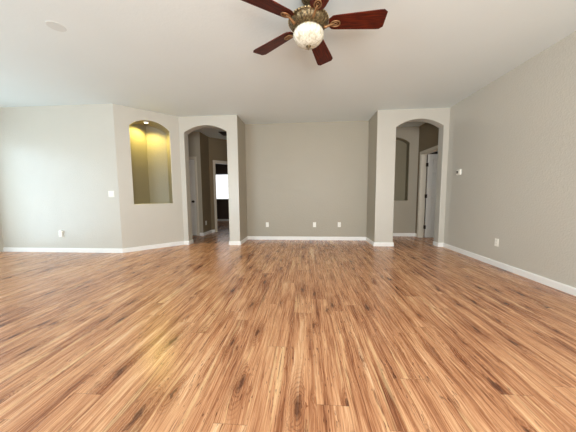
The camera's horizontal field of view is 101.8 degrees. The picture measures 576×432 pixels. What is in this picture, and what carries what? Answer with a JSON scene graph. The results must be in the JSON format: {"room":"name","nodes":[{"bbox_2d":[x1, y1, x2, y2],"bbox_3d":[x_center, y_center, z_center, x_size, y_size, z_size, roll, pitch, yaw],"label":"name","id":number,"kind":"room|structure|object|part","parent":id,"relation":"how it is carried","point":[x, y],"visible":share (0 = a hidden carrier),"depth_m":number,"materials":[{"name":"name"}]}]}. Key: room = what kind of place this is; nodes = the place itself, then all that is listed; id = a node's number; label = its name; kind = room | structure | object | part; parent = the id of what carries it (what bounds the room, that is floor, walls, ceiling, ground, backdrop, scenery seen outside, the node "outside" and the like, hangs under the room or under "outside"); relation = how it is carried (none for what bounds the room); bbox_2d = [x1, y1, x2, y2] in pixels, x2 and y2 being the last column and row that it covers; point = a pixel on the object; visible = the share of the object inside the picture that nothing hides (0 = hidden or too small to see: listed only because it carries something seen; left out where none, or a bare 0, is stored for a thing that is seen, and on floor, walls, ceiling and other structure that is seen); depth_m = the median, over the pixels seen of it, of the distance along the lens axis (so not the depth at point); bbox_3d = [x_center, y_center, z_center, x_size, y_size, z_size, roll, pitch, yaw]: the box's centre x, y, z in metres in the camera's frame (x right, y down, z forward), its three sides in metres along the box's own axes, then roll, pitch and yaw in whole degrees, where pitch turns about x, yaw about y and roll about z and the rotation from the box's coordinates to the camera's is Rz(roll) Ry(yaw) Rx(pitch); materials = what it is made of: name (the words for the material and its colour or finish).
{"room":"empty living room","nodes":[
{"label":"empty living room","id":0,"kind":"room"},
{"bbox_2d":[0,217,3,251],"bbox_3d":[-5.887,-0.663,4.262,0.200,2.840,12.700,0,5,4],"label":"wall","id":1,"kind":"structure","parent":0,"point":[1,234],"depth_m":4.70,"materials":[{"name":"paint"}]},
{"bbox_2d":[0,104,122,248],"bbox_3d":[-4.534,-0.689,4.623,2.643,2.810,0.180,0,5,4],"label":"wall","id":2,"kind":"structure","parent":0,"point":[58,164],"depth_m":4.52,"materials":[{"name":"paint"}]},
{"bbox_2d":[3,239,193,252],"bbox_3d":[-3.906,0.661,4.765,3.616,0.085,0.749,-2,5,-12],"label":"baseboard","id":3,"kind":"structure","parent":2,"relation":"attached to","point":[5,249],"depth_m":4.66,"materials":[{"name":"white wood"}]},
{"bbox_2d":[108,191,113,196],"bbox_3d":[-3.369,-0.420,4.463,0.118,0.118,0.009,0,5,4],"label":"light switch","id":4,"kind":"object","parent":2,"relation":"attached to","point":[110,193],"visible":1,"depth_m":4.46,"materials":[{"name":"white plastic"}]},
{"bbox_2d":[113,104,183,247],"bbox_3d":[-2.943,-0.727,4.981,1.143,2.800,0.460,-5,6,-41],"label":"wall","id":5,"kind":"structure","parent":0,"point":[147,155],"depth_m":4.92,"materials":[{"name":"paint"}]},
{"bbox_2d":[188,132,202,232],"bbox_3d":[-3.230,-0.853,6.471,1.787,2.800,0.120,0,5,4],"label":"wall","id":6,"kind":"structure","parent":0,"point":[193,137],"depth_m":6.29,"materials":[{"name":"paint"}]},
{"bbox_2d":[189,157,199,235],"bbox_3d":[-2.895,-0.525,6.429,0.900,2.150,0.139,0,5,4],"label":"door","id":7,"kind":"structure","parent":6,"relation":"in","point":[192,163],"depth_m":6.40,"materials":[{"name":"white wood"}]},
{"bbox_2d":[200,132,211,232],"bbox_3d":[-2.380,-0.872,6.627,0.118,2.800,0.559,0,5,4],"label":"wall","id":8,"kind":"structure","parent":0,"point":[204,147],"depth_m":6.59,"materials":[{"name":"brown paint"}]},
{"bbox_2d":[200,229,214,235],"bbox_3d":[-2.319,0.477,6.766,0.115,0.085,0.658,0,5,10],"label":"baseboard","id":9,"kind":"structure","parent":8,"relation":"attached to","point":[210,231],"depth_m":6.69,"materials":[{"name":"white wood"}]},
{"bbox_2d":[178,115,241,240],"bbox_3d":[-1.709,-0.757,5.223,1.295,2.800,0.180,0,5,4],"label":"wall","id":10,"kind":"structure","parent":0,"point":[230,124],"depth_m":5.12,"materials":[{"name":"paint"}]},
{"bbox_2d":[208,137,226,229],"bbox_3d":[-1.690,-0.953,7.502,1.714,2.800,0.120,-5,6,-40],"label":"wall","id":11,"kind":"structure","parent":0,"point":[217,147],"depth_m":6.97,"materials":[{"name":"brown paint"}]},
{"bbox_2d":[213,160,227,231],"bbox_3d":[-1.895,-0.612,7.348,0.940,2.150,0.146,-5,6,-40],"label":"door frame","id":12,"kind":"structure","parent":11,"relation":"in","point":[214,161],"depth_m":7.01,"materials":[{"name":"white wood"}]},
{"bbox_2d":[239,118,246,239],"bbox_3d":[-1.118,-0.793,5.590,0.171,2.800,0.644,0,5,4],"label":"wall","id":13,"kind":"structure","parent":0,"point":[242,125],"depth_m":5.48,"materials":[{"name":"paint"}]},
{"bbox_2d":[0,221,575,431],"bbox_3d":[0.198,0.810,3.880,12.590,0.120,12.800,0,5,4],"label":"floor","id":14,"kind":"structure","parent":0,"point":[208,334],"depth_m":1.73,"materials":[{"name":"brown wood"}]},
{"bbox_2d":[0,0,575,151],"bbox_3d":[0.176,-2.139,3.627,12.590,0.200,12.800,0,5,4],"label":"ceiling","id":15,"kind":"structure","parent":0,"point":[178,58],"depth_m":2.87,"materials":[{"name":"paint"}]},
{"bbox_2d":[45,21,65,31],"bbox_3d":[-2.346,-1.917,2.367,0.156,0.004,0.156,0,5,4],"label":"cover plate","id":16,"kind":"object","parent":15,"relation":"attached to","point":[56,26],"visible":1,"depth_m":2.36,"materials":[{"name":"paint"}]},
{"bbox_2d":[241,0,387,65],"bbox_3d":[0.146,-1.692,2.080,1.222,0.444,1.285,4,6,40],"label":"ceiling fan","id":17,"kind":"object","parent":15,"relation":"hanging from","point":[307,23],"visible":1,"depth_m":1.99,"materials":[{"name":"brown wood"}]},
{"bbox_3d":[-0.174,-1.662,1.835,0.480,0.008,0.175,-3,18,-31],"label":"blade","id":18,"kind":"part","parent":17,"relation":"part of","materials":[{"name":"brown wood"}]},
{"bbox_3d":[-0.137,-1.704,2.320,0.480,0.008,0.175,4,18,40],"label":"blade","id":19,"kind":"part","parent":17,"relation":"part of","materials":[{"name":"brown wood"}]},
{"bbox_3d":[0.180,-1.562,2.063,0.273,0.126,0.273,0,5,4],"label":"light globe","id":20,"kind":"part","parent":17,"relation":"part of","materials":[{"name":"white glass"}]},
{"bbox_3d":[0.278,-1.650,1.651,0.175,0.008,0.480,11,2,-14],"label":"blade","id":21,"kind":"part","parent":17,"relation":"part of","materials":[{"name":"brown wood"}]},
{"bbox_3d":[0.337,-1.718,2.435,0.175,0.008,0.480,-11,0,23],"label":"blade","id":22,"kind":"part","parent":17,"relation":"part of","materials":[{"name":"brown wood"}]},
{"bbox_3d":[0.593,-1.684,2.021,0.480,0.008,0.175,0,-7,4],"label":"blade","id":23,"kind":"part","parent":17,"relation":"part of","materials":[{"name":"brown wood"}]},
{"bbox_2d":[245,120,368,236],"bbox_3d":[0.434,-0.814,5.710,2.906,2.800,0.170,0,5,4],"label":"wall","id":24,"kind":"structure","parent":0,"point":[299,175],"depth_m":5.62,"materials":[{"name":"paint"}]},
{"bbox_2d":[215,152,437,220],"bbox_3d":[0.659,-1.186,10.014,12.590,2.800,0.200,0,5,4],"label":"wall","id":25,"kind":"structure","parent":0,"point":[223,204],"depth_m":10.22,"materials":[{"name":"black paint"}]},
{"bbox_2d":[216,174,228,199],"bbox_3d":[-2.408,-1.272,10.167,1.530,1.100,0.060,0,5,4],"label":"window","id":26,"kind":"structure","parent":25,"relation":"in","point":[222,183],"depth_m":10.18,"materials":[{"name":"white glass"}]},
{"bbox_2d":[366,114,374,239],"bbox_3d":[1.946,-0.795,5.359,0.163,2.800,0.644,0,5,4],"label":"wall","id":27,"kind":"structure","parent":0,"point":[372,120],"depth_m":5.27,"materials":[{"name":"paint"}]},
{"bbox_2d":[393,126,418,232],"bbox_3d":[2.700,-0.869,6.153,1.260,2.800,0.180,0,5,4],"label":"wall","id":28,"kind":"structure","parent":0,"point":[407,138],"depth_m":6.10,"materials":[{"name":"paint"}]},
{"bbox_2d":[393,233,416,236],"bbox_3d":[2.769,0.495,6.125,1.119,0.085,0.099,0,5,4],"label":"baseboard","id":29,"kind":"structure","parent":28,"relation":"attached to","point":[394,234],"depth_m":6.14,"materials":[{"name":"white wood"}]},
{"bbox_2d":[372,108,449,242],"bbox_3d":[2.534,-0.761,4.903,1.403,2.800,0.180,0,5,4],"label":"wall","id":30,"kind":"structure","parent":0,"point":[386,121],"depth_m":4.82,"materials":[{"name":"paint"}]},
{"bbox_2d":[229,236,393,245],"bbox_3d":[0.460,0.574,5.406,3.602,0.085,0.667,0,5,4],"label":"baseboard","id":31,"kind":"structure","parent":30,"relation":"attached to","point":[241,242],"depth_m":5.69,"materials":[{"name":"white wood"}]},
{"bbox_2d":[415,123,438,233],"bbox_3d":[3.347,-0.838,5.562,0.120,2.830,1.264,0,5,4],"label":"wall","id":32,"kind":"structure","parent":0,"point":[428,133],"depth_m":5.60,"materials":[{"name":"brown paint"}]},
{"bbox_2d":[416,145,437,237],"bbox_3d":[3.716,-0.492,5.465,0.902,2.150,0.890,0,5,4],"label":"door","id":33,"kind":"structure","parent":32,"relation":"in","point":[429,188],"depth_m":5.83,"materials":[{"name":"white wood"}]},
{"bbox_2d":[443,31,575,287],"bbox_3d":[3.018,-0.466,1.200,0.120,2.840,7.516,0,5,4],"label":"wall","id":34,"kind":"structure","parent":0,"point":[512,140],"depth_m":3.11,"materials":[{"name":"paint"}]},
{"bbox_2d":[494,238,498,246],"bbox_3d":[3.129,0.395,3.513,0.008,0.118,0.072,0,5,4],"label":"wall outlet","id":35,"kind":"object","parent":34,"relation":"attached to","point":[496,239],"visible":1,"depth_m":3.51,"materials":[{"name":"white plastic"}]},
{"bbox_2d":[433,241,575,295],"bbox_3d":[2.910,0.906,1.327,0.116,0.085,7.516,0,5,4],"label":"baseboard","id":36,"kind":"structure","parent":34,"relation":"attached to","point":[565,288],"depth_m":3.17,"materials":[{"name":"white wood"}]}
]}

